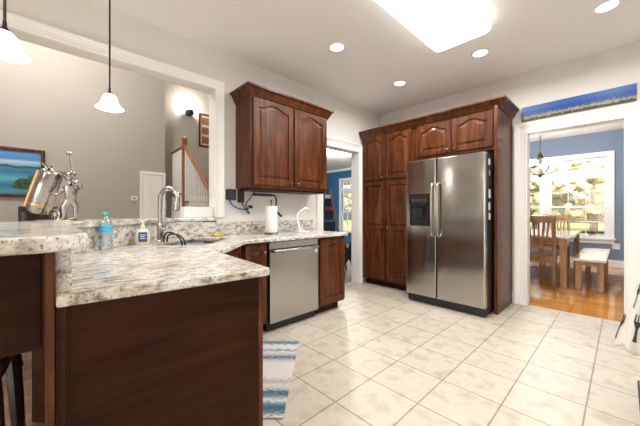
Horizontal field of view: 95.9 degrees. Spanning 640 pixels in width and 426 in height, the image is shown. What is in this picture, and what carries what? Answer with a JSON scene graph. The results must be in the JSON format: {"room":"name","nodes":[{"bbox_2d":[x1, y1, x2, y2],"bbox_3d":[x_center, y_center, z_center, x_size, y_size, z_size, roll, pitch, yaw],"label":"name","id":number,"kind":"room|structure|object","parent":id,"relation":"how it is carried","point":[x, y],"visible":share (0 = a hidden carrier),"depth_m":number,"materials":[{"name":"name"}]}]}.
{"room":"kitchen","nodes":[
{"label":"kitchen","id":0,"kind":"room"},
{"bbox_2d":[0,39,208,221],"bbox_3d":[-5.258,-1.200,4.797,7.400,4.600,0.400,0,0,-44],"label":"wall","id":1,"kind":"structure","parent":0,"point":[48,102],"depth_m":5.49,"materials":[{"name":"grey paint"}]},
{"bbox_2d":[0,146,44,196],"bbox_3d":[-5.127,-0.652,4.622,1.050,0.815,0.035,0,0,-44],"label":"framed painting","id":2,"kind":"object","parent":1,"relation":"attached to","point":[18,166],"visible":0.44,"depth_m":4.76,"materials":[{"name":"brown wood"}]},
{"bbox_2d":[131,196,137,200],"bbox_3d":[-3.795,-0.280,5.899,0.120,0.090,0.022,0,0,-44],"label":"thermostat","id":3,"kind":"object","parent":1,"relation":"attached to","point":[135,198],"visible":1,"depth_m":5.90,"materials":[{"name":"white plastic"}]},
{"bbox_2d":[143,174,161,217],"bbox_3d":[-3.530,0.160,6.100,0.360,1.880,0.094,0,0,-44],"label":"door","id":4,"kind":"structure","parent":1,"relation":"in","point":[152,184],"depth_m":6.10,"materials":[{"name":"white paint"}]},
{"bbox_2d":[140,171,164,217],"bbox_3d":[-3.544,0.125,6.125,0.475,1.950,0.039,0,0,-44],"label":"trim","id":5,"kind":"structure","parent":1,"relation":"attached to","point":[141,172],"depth_m":6.01,"materials":[{"name":"white paint"}]},
{"bbox_2d":[185,107,193,116],"bbox_3d":[-3.050,-2.353,6.755,0.200,0.185,0.210,0,0,-44],"label":"wall sconce","id":6,"kind":"object","parent":1,"relation":"attached to","point":[189,112],"visible":1,"depth_m":6.70,"materials":[{"name":"black plastic"}]},
{"bbox_2d":[199,113,208,147],"bbox_3d":[-2.786,-2.000,7.131,0.400,0.800,0.030,0,0,-44],"label":"framed print","id":7,"kind":"object","parent":1,"relation":"attached to","point":[203,118],"visible":0.61,"depth_m":7.07,"materials":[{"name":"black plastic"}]},
{"bbox_2d":[32,221,215,422],"bbox_3d":[-1.230,0.596,1.870,0.654,1.008,2.223,0,0,-8],"label":"wall","id":8,"kind":"structure","parent":0,"point":[38,356],"depth_m":1.51,"materials":[{"name":"brown wood"}]},
{"bbox_2d":[0,253,41,357],"bbox_3d":[-0.986,0.246,0.698,0.454,0.308,0.030,0,0,-44],"label":"bracket","id":9,"kind":"object","parent":8,"relation":"attached to","point":[20,275],"visible":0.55,"depth_m":0.81,"materials":[{"name":"brown wood"}]},
{"bbox_2d":[0,217,215,255],"bbox_3d":[-1.294,0.072,1.602,1.019,0.036,2.708,0,0,-12],"label":"bar","id":10,"kind":"object","parent":8,"relation":"on","point":[16,237],"visible":0.95,"depth_m":0.74,"materials":[{"name":"beige stone"}]},
{"bbox_2d":[22,152,84,220],"bbox_3d":[-1.657,-0.159,1.822,0.346,0.430,0.120,0,0,-1],"label":"sculpture","id":11,"kind":"object","parent":10,"relation":"on","point":[42,192],"visible":0.99,"depth_m":1.79,"materials":[{"name":"silver metal"}]},
{"bbox_2d":[0,0,380,281],"bbox_3d":[-0.110,-0.265,3.886,11.200,2.730,0.140,0,0,-44],"label":"wall","id":12,"kind":"structure","parent":0,"point":[86,18],"depth_m":2.93,"materials":[{"name":"white paint"}]},
{"bbox_2d":[0,9,224,216],"bbox_3d":[-2.589,-0.632,1.510,4.313,1.370,0.182,0,0,-44],"label":"trim","id":13,"kind":"structure","parent":12,"relation":"attached to","point":[22,28],"depth_m":2.52,"materials":[{"name":"white paint"}]},
{"bbox_2d":[181,207,212,217],"bbox_3d":[-1.216,0.002,2.857,0.280,0.103,0.095,0,0,-44],"label":"trim","id":14,"kind":"structure","parent":12,"relation":"attached to","point":[186,212],"depth_m":2.81,"materials":[{"name":"white paint"}]},
{"bbox_2d":[226,189,235,199],"bbox_3d":[-0.921,-0.180,2.990,0.100,0.110,0.038,0,0,-44],"label":"box","id":15,"kind":"object","parent":12,"relation":"attached to","point":[230,193],"visible":1,"depth_m":2.97,"materials":[{"name":"black plastic"}]},
{"bbox_2d":[229,192,254,213],"bbox_3d":[-0.827,-0.098,3.070,0.293,0.241,0.045,0,0,-44],"label":"cables","id":16,"kind":"object","parent":15,"relation":"hanging from","point":[249,206],"visible":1,"depth_m":3.09,"materials":[{"name":"blue plastic"}]},
{"bbox_2d":[237,191,243,202],"bbox_3d":[-0.839,-0.165,3.064,0.060,0.130,0.045,0,0,-44],"label":"power adapter","id":17,"kind":"object","parent":12,"relation":"attached to","point":[240,194],"visible":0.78,"depth_m":3.04,"materials":[{"name":"black plastic"}]},
{"bbox_2d":[247,202,252,211],"bbox_3d":[-0.769,-0.055,3.156,0.075,0.118,0.008,0,0,-44],"label":"wall outlet","id":18,"kind":"object","parent":12,"relation":"attached to","point":[248,203],"visible":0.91,"depth_m":3.16,"materials":[{"name":"white plastic"}]},
{"bbox_2d":[230,81,333,194],"bbox_3d":[-0.381,-0.731,3.275,1.187,1.016,0.370,0,0,-44],"label":"upper cabinet","id":19,"kind":"object","parent":12,"relation":"attached to","point":[281,138],"visible":1,"depth_m":3.03,"materials":[{"name":"brown wood"}]},
{"bbox_2d":[253,193,281,216],"bbox_3d":[-0.579,-0.069,3.272,0.384,0.266,0.077,0,0,-44],"label":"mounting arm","id":20,"kind":"object","parent":19,"relation":"attached to","point":[254,194],"visible":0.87,"depth_m":3.23,"materials":[{"name":"black plastic"}]},
{"bbox_2d":[299,207,305,216],"bbox_3d":[-0.218,0.000,3.681,0.120,0.118,0.008,0,0,-44],"label":"wall outlet","id":21,"kind":"object","parent":12,"relation":"attached to","point":[303,213],"visible":0.72,"depth_m":3.67,"materials":[{"name":"white plastic"}]},
{"bbox_2d":[316,136,362,282],"bbox_3d":[0.255,0.030,4.211,0.958,2.140,0.171,0,0,-44],"label":"trim","id":22,"kind":"structure","parent":12,"relation":"attached to","point":[356,150],"depth_m":4.47,"materials":[{"name":"white paint"}]},
{"bbox_2d":[2,241,639,425],"bbox_3d":[-0.791,1.150,3.804,12.500,0.100,9.800,0,0,-44],"label":"floor","id":23,"kind":"structure","parent":0,"point":[383,356],"depth_m":2.11,"materials":[{"name":"beige tile"}]},
{"bbox_2d":[0,354,25,425],"bbox_3d":[-1.206,0.772,0.868,0.476,0.664,0.446,0,0,-40],"label":"bar stool","id":24,"kind":"object","parent":23,"relation":"on","point":[11,365],"visible":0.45,"depth_m":1.10,"materials":[{"name":"black wood"}]},
{"bbox_2d":[18,206,66,220],"bbox_3d":[-2.216,0.527,2.488,0.483,1.154,0.446,0,0,2],"label":"bar stool","id":25,"kind":"object","parent":23,"relation":"on","point":[23,214],"visible":0.05,"depth_m":2.41,"materials":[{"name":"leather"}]},
{"bbox_2d":[45,252,262,425],"bbox_3d":[-0.690,0.596,1.247,0.721,1.008,0.643,0,0,-44],"label":"base cabinet","id":26,"kind":"object","parent":23,"relation":"on","point":[193,356],"visible":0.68,"depth_m":0.97,"materials":[{"name":"brown wood"}]},
{"bbox_2d":[170,137,208,217],"bbox_3d":[-2.120,-0.233,6.022,1.145,2.665,2.536,0,0,-44],"label":"staircase","id":27,"kind":"structure","parent":23,"relation":"on","point":[183,161],"depth_m":5.95,"materials":[{"name":"white paint"}]},
{"bbox_2d":[225,247,241,258],"bbox_3d":[-0.903,0.684,2.074,0.553,0.832,0.711,0,0,1],"label":"base cabinet","id":28,"kind":"object","parent":23,"relation":"on","point":[237,252],"visible":0.04,"depth_m":2.29,"materials":[{"name":"brown wood"}]},
{"bbox_2d":[204,241,266,324],"bbox_3d":[-0.824,0.684,2.658,0.432,0.832,0.651,0,0,-44],"label":"base cabinet","id":29,"kind":"object","parent":23,"relation":"on","point":[256,253],"visible":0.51,"depth_m":2.55,"materials":[{"name":"brown wood"}]},
{"bbox_2d":[263,341,298,418],"bbox_3d":[-0.421,1.095,1.990,0.470,0.009,0.910,0,0,1],"label":"rug","id":30,"kind":"object","parent":23,"relation":"on","point":[279,357],"visible":0.49,"depth_m":1.94,"materials":[{"name":"fabric"}]},
{"bbox_2d":[263,238,319,331],"bbox_3d":[-0.419,0.686,3.003,0.607,0.828,0.652,0,0,-44],"label":"dishwasher","id":31,"kind":"object","parent":23,"relation":"on","point":[292,280],"visible":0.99,"depth_m":2.77,"materials":[{"name":"silver metal"}]},
{"bbox_2d":[315,236,344,313],"bbox_3d":[-0.057,0.684,3.391,0.429,0.832,0.649,0,0,-44],"label":"base cabinet","id":32,"kind":"object","parent":23,"relation":"on","point":[331,252],"visible":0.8,"depth_m":3.16,"materials":[{"name":"brown wood"}]},
{"bbox_2d":[55,220,347,307],"bbox_3d":[-0.394,0.179,2.277,2.530,0.175,1.797,0,0,-44],"label":"countertop","id":33,"kind":"structure","parent":32,"relation":"on","point":[111,266],"depth_m":1.39,"materials":[{"name":"white stone"}]},
{"bbox_2d":[99,212,112,232],"bbox_3d":[-1.320,0.117,1.781,0.070,0.233,0.070,0,0,-44],"label":"water bottle","id":34,"kind":"object","parent":33,"relation":"on","point":[102,228],"visible":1,"depth_m":1.75,"materials":[{"name":"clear plastic"}]},
{"bbox_2d":[135,220,149,244],"bbox_3d":[-1.282,0.146,2.093,0.092,0.174,0.067,0,0,-44],"label":"soap bottle","id":35,"kind":"object","parent":33,"relation":"on","point":[142,236],"visible":1,"depth_m":2.08,"materials":[{"name":"beige plastic"}]},
{"bbox_2d":[156,186,179,241],"bbox_3d":[-1.180,0.017,2.241,0.213,0.433,0.059,0,0,18],"label":"faucet","id":36,"kind":"object","parent":33,"relation":"on","point":[161,227],"visible":0.95,"depth_m":2.25,"materials":[{"name":"silver metal"}]},
{"bbox_2d":[163,231,185,244],"bbox_3d":[-1.118,0.248,2.181,0.187,0.204,0.164,0,0,-44],"label":"sink caddy","id":37,"kind":"object","parent":33,"relation":"hanging from","point":[171,233],"visible":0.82,"depth_m":2.18,"materials":[{"name":"black metal"}]},
{"bbox_2d":[165,240,220,244],"bbox_3d":[-1.016,0.347,2.347,0.399,0.185,0.641,0,0,1],"label":"sink","id":38,"kind":"object","parent":33,"relation":"in","point":[188,242],"visible":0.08,"depth_m":2.47,"materials":[{"name":"silver metal"}]},
{"bbox_2d":[211,233,223,235],"bbox_3d":[-0.996,0.222,2.808,0.060,0.022,0.110,0,0,29],"label":"sponge","id":39,"kind":"object","parent":33,"relation":"on","point":[217,234],"visible":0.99,"depth_m":2.79,"materials":[{"name":"yellow"}]},
{"bbox_2d":[294,207,308,231],"bbox_3d":[-0.208,0.087,3.399,0.167,0.292,0.110,0,0,-44],"label":"banana hanger","id":40,"kind":"object","parent":33,"relation":"on","point":[303,208],"visible":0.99,"depth_m":3.36,"materials":[{"name":"white plastic"}]},
{"bbox_3d":[-0.522,0.051,3.093,0.156,0.364,0.156,0,0,-44],"label":"paper towel holder","id":41,"kind":"object","parent":33,"relation":"on","visible":0},
{"bbox_2d":[265,206,276,232],"bbox_3d":[-0.522,0.076,3.093,0.127,0.280,0.127,0,0,-44],"label":"paper towel roll","id":42,"kind":"object","parent":41,"relation":"on","point":[270,211],"visible":0.99,"depth_m":3.04,"materials":[{"name":"white paper"}]},
{"bbox_2d":[323,190,346,268],"bbox_3d":[0.173,0.335,5.597,0.715,1.537,0.240,0,0,3],"label":"stand","id":43,"kind":"object","parent":23,"relation":"on","point":[328,213],"visible":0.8,"depth_m":5.50,"materials":[{"name":"brown wood"}]},
{"bbox_2d":[345,233,350,264],"bbox_3d":[0.489,0.733,5.182,0.560,0.735,0.290,0,0,-2],"label":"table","id":44,"kind":"object","parent":23,"relation":"on","point":[347,250],"visible":0.14,"depth_m":5.06,"materials":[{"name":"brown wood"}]},
{"bbox_2d":[362,128,417,290],"bbox_3d":[1.137,-0.022,4.331,0.577,2.245,0.895,0,0,-44],"label":"pantry cabinet","id":45,"kind":"object","parent":23,"relation":"on","point":[386,157],"visible":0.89,"depth_m":4.15,"materials":[{"name":"brown wood"}]},
{"bbox_2d":[359,95,518,139],"bbox_3d":[1.489,-1.175,3.944,0.602,0.112,1.951,0,0,-44],"label":"crown molding","id":46,"kind":"structure","parent":45,"relation":"attached to","point":[505,104],"depth_m":3.49,"materials":[{"name":"brown wood"}]},
{"bbox_2d":[407,151,493,315],"bbox_3d":[1.649,0.237,3.531,0.880,1.725,0.896,0,0,-44],"label":"refrigerator","id":47,"kind":"object","parent":23,"relation":"on","point":[450,231],"visible":0.99,"depth_m":3.20,"materials":[{"name":"silver metal"}]},
{"bbox_2d":[494,105,511,314],"bbox_3d":[2.102,-0.022,3.303,0.599,2.245,0.035,0,0,-44],"label":"panel","id":48,"kind":"object","parent":23,"relation":"on","point":[502,121],"visible":0.88,"depth_m":3.21,"materials":[{"name":"brown wood"}]},
{"bbox_2d":[530,216,557,289],"bbox_3d":[3.325,0.579,4.407,0.458,1.048,0.487,0,0,42],"label":"dining chair","id":49,"kind":"object","parent":23,"relation":"on","point":[544,257],"visible":0.63,"depth_m":4.20,"materials":[{"name":"brown wood"}]},
{"bbox_2d":[539,215,569,265],"bbox_3d":[4.779,0.579,5.891,0.487,1.048,0.458,0,0,-44],"label":"dining chair","id":50,"kind":"object","parent":23,"relation":"on","point":[562,217],"visible":0.42,"depth_m":5.88,"materials":[{"name":"brown wood"}]},
{"bbox_2d":[531,229,581,288],"bbox_3d":[3.853,0.726,5.112,1.870,0.748,1.030,0,0,-44],"label":"dining table","id":51,"kind":"object","parent":23,"relation":"on","point":[563,237],"visible":0.46,"depth_m":4.32,"materials":[{"name":"white"}]},
{"bbox_2d":[572,247,610,292],"bbox_3d":[4.373,0.879,4.616,1.800,0.442,0.345,0,0,-44],"label":"bench","id":52,"kind":"object","parent":23,"relation":"on","point":[588,257],"visible":1,"depth_m":4.10,"materials":[{"name":"white"}]},
{"bbox_2d":[637,380,639,409],"bbox_3d":[2.002,1.092,1.436,0.720,0.016,0.558,0,0,-44],"label":"floor mat","id":53,"kind":"object","parent":23,"relation":"on","point":[638,382],"visible":1,"depth_m":1.75,"materials":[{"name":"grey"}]},
{"bbox_3d":[2.057,0.633,1.349,0.760,0.895,0.696,0,0,-44],"label":"range","id":54,"kind":"object","parent":53,"relation":"on","visible":0},
{"bbox_2d":[613,280,639,355],"bbox_3d":[1.780,0.551,1.612,0.230,0.452,0.193,0,0,-23],"label":"dish towel","id":55,"kind":"object","parent":54,"relation":"hanging from","point":[628,332],"visible":1,"depth_m":1.56,"materials":[{"name":"white fabric"}]},
{"bbox_2d":[615,314,625,338],"bbox_3d":[1.704,0.647,1.635,0.024,0.156,0.070,0,0,-5],"label":"print","id":56,"kind":"object","parent":55,"relation":"attached to","point":[621,332],"depth_m":1.62,"materials":[{"name":"grey"}]},
{"bbox_2d":[632,314,639,342],"bbox_3d":[1.694,0.624,1.543,0.017,0.160,0.037,0,0,-44],"label":"print","id":57,"kind":"object","parent":55,"relation":"attached to","point":[635,317],"depth_m":1.55,"materials":[{"name":"grey"}]},
{"bbox_2d":[633,284,639,307],"bbox_3d":[1.700,0.447,1.547,0.030,0.144,0.033,0,0,-44],"label":"print","id":58,"kind":"object","parent":55,"relation":"on","point":[636,296],"depth_m":1.55,"materials":[{"name":"grey"}]},
{"bbox_2d":[323,192,326,221],"bbox_3d":[-1.489,-0.265,9.974,5.000,2.730,0.100,0,0,-44],"label":"wall","id":59,"kind":"structure","parent":0,"point":[325,192],"depth_m":11.46,"materials":[{"name":"blue paint"}]},
{"bbox_2d":[93,0,639,170],"bbox_3d":[-0.357,-1.680,4.217,11.300,0.100,9.800,0,0,-44],"label":"ceiling","id":60,"kind":"structure","parent":0,"point":[290,39],"depth_m":2.73,"materials":[{"name":"white paint"}]},
{"bbox_2d":[0,0,30,62],"bbox_3d":[-1.427,-1.172,1.307,0.168,0.914,0.168,0,0,-44],"label":"pendant light","id":61,"kind":"object","parent":60,"relation":"hanging from","point":[10,49],"visible":1,"depth_m":1.31,"materials":[{"name":"white glass"}]},
{"bbox_2d":[95,0,123,111],"bbox_3d":[-1.502,-1.185,2.063,0.168,0.890,0.168,0,0,-44],"label":"pendant light","id":62,"kind":"object","parent":60,"relation":"hanging from","point":[109,102],"visible":1,"depth_m":2.06,"materials":[{"name":"white glass"}]},
{"bbox_2d":[328,42,345,51],"bbox_3d":[0.169,-1.627,2.853,0.176,0.006,0.176,0,0,-44],"label":"recessed light","id":63,"kind":"object","parent":60,"relation":"in","point":[335,46],"visible":1,"depth_m":2.85,"materials":[{"name":"white paint"}]},
{"bbox_2d":[331,150,343,154],"bbox_3d":[0.469,-1.573,7.628,0.340,0.105,0.340,0,0,-44],"label":"ceiling lamp","id":64,"kind":"object","parent":60,"relation":"attached to","point":[333,152],"visible":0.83,"depth_m":7.54,"materials":[{"name":"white glass"}]},
{"bbox_2d":[393,80,406,86],"bbox_3d":[1.009,-1.627,3.653,0.176,0.006,0.176,0,0,-44],"label":"recessed light","id":65,"kind":"object","parent":60,"relation":"in","point":[398,83],"visible":1,"depth_m":3.65,"materials":[{"name":"white paint"}]},
{"bbox_2d":[375,0,490,51],"bbox_3d":[0.853,-1.582,2.207,1.240,0.094,0.490,0,0,-44],"label":"fluorescent fixture","id":66,"kind":"object","parent":60,"relation":"attached to","point":[442,25],"visible":1,"depth_m":2.30,"materials":[{"name":"translucent white plastic diffuser"},{"name":"glowing light"}]},
{"bbox_2d":[471,48,489,57],"bbox_3d":[1.643,-1.627,2.959,0.176,0.006,0.176,0,0,-44],"label":"recessed light","id":67,"kind":"object","parent":60,"relation":"in","point":[482,52],"visible":1,"depth_m":2.96,"materials":[{"name":"white paint"}]},
{"bbox_2d":[530,134,563,176],"bbox_3d":[3.820,-1.115,5.008,0.614,1.029,0.631,0,0,-44],"label":"chandelier","id":68,"kind":"object","parent":60,"relation":"hanging from","point":[547,161],"visible":0.77,"depth_m":4.92,"materials":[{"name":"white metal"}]},
{"bbox_2d":[592,0,622,13],"bbox_3d":[2.270,-1.627,2.286,0.176,0.006,0.176,0,0,-44],"label":"recessed light","id":69,"kind":"object","parent":60,"relation":"in","point":[608,5],"visible":1,"depth_m":2.28,"materials":[{"name":"white paint"}]},
{"bbox_2d":[327,129,623,260],"bbox_3d":[3.699,-0.265,8.079,0.100,2.730,9.800,0,0,-44],"label":"wall","id":70,"kind":"structure","parent":0,"point":[613,140],"depth_m":6.00,"materials":[{"name":"blue paint"}]},
{"bbox_2d":[327,168,350,172],"bbox_3d":[2.058,-1.590,9.672,0.080,0.080,5.230,0,0,-44],"label":"trim","id":71,"kind":"structure","parent":70,"relation":"attached to","point":[344,169],"depth_m":11.04,"materials":[{"name":"white paint"}]},
{"bbox_2d":[339,177,350,231],"bbox_3d":[1.251,-0.215,10.595,0.175,2.130,1.460,0,0,-44],"label":"window","id":72,"kind":"structure","parent":70,"relation":"in","point":[341,180],"depth_m":11.03,"materials":[{"name":"white paint"}]},
{"bbox_2d":[530,151,615,243],"bbox_3d":[5.106,-0.290,6.547,0.175,1.860,2.240,0,0,-44],"label":"window","id":73,"kind":"structure","parent":70,"relation":"in","point":[608,172],"depth_m":6.03,"materials":[{"name":"white paint"}]},
{"bbox_2d":[557,256,623,267],"bbox_3d":[4.073,1.030,4.742,3.960,0.140,4.250,0,0,-44],"label":"baseboard","id":74,"kind":"structure","parent":70,"relation":"attached to","point":[611,263],"depth_m":5.74,"materials":[{"name":"white paint"}]},
{"bbox_2d":[612,243,619,249],"bbox_3d":[5.866,0.680,5.724,0.008,0.118,0.110,0,0,-44],"label":"wall outlet","id":75,"kind":"object","parent":70,"relation":"attached to","point":[616,245],"visible":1,"depth_m":5.72,"materials":[{"name":"white plastic"}]},
{"bbox_2d":[381,41,639,302],"bbox_3d":[2.333,-0.265,3.582,0.120,2.730,3.670,0,0,-44],"label":"wall","id":76,"kind":"structure","parent":0,"point":[618,66],"depth_m":3.23,"materials":[{"name":"white paint"}]},
{"bbox_2d":[416,110,493,159],"bbox_3d":[1.772,-0.917,3.665,0.577,0.455,0.941,0,0,-44],"label":"upper cabinet","id":77,"kind":"object","parent":76,"relation":"attached to","point":[474,133],"visible":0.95,"depth_m":3.44,"materials":[{"name":"brown wood"}]},
{"bbox_2d":[514,102,639,313],"bbox_3d":[2.739,0.028,3.140,0.162,2.145,1.040,0,0,-44],"label":"trim","id":78,"kind":"structure","parent":76,"relation":"attached to","point":[629,113],"depth_m":3.02,"materials":[{"name":"white paint"}]},
{"bbox_2d":[522,83,636,121],"bbox_3d":[2.706,-1.148,3.088,0.022,0.160,0.916,0,0,-44],"label":"picture","id":79,"kind":"object","parent":76,"relation":"attached to","point":[627,93],"visible":1,"depth_m":3.03},
{"label":"outside","id":80,"kind":"structure","parent":0,"visible":0},
{"bbox_2d":[343,220,603,235],"bbox_3d":[21.319,1.750,27.206,51.600,0.100,70.000,0,0,-44],"label":"ground","id":81,"kind":"structure","parent":80,"point":[573,226],"depth_m":33.86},
{"bbox_2d":[344,182,350,210],"bbox_3d":[2.914,-0.865,21.448,2.440,5.146,3.638,0,0,-44],"label":"tree","id":82,"kind":"object","parent":81,"relation":"on","point":[348,183],"visible":0.06,"depth_m":21.45,"materials":[{"name":"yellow plant"}]},
{"bbox_2d":[530,166,541,191],"bbox_3d":[13.296,-1.197,20.892,3.716,5.809,4.134,0,0,8],"label":"tree","id":83,"kind":"object","parent":81,"relation":"on","point":[532,168],"visible":0.02,"depth_m":19.00,"materials":[{"name":"green plant"}]},
{"bbox_2d":[530,170,569,228],"bbox_3d":[12.406,-0.379,16.742,2.825,4.178,3.381,0,0,-44],"label":"tree","id":84,"kind":"object","parent":81,"relation":"on","point":[557,200],"visible":0.26,"depth_m":15.96,"materials":[{"name":"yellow plant"}]},
{"bbox_2d":[551,160,603,235],"bbox_3d":[13.077,-0.478,13.804,2.534,4.375,3.273,0,0,-44],"label":"tree","id":85,"kind":"object","parent":81,"relation":"on","point":[592,214],"visible":0.54,"depth_m":13.85,"materials":[{"name":"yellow plant"}]},
{"bbox_2d":[558,229,603,233],"bbox_3d":[6.826,1.090,8.261,0.120,1.220,7.450,0,0,-44],"label":"deck railing","id":86,"kind":"object","parent":81,"relation":"on","point":[587,232],"visible":0.03,"depth_m":7.70,"materials":[{"name":"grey wood"}]},
{"bbox_2d":[564,166,603,230],"bbox_3d":[22.842,-1.147,23.912,4.813,5.709,5.664,0,0,-44],"label":"tree","id":87,"kind":"object","parent":81,"relation":"on","point":[591,181],"visible":0.06,"depth_m":23.95,"materials":[{"name":"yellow plant"}]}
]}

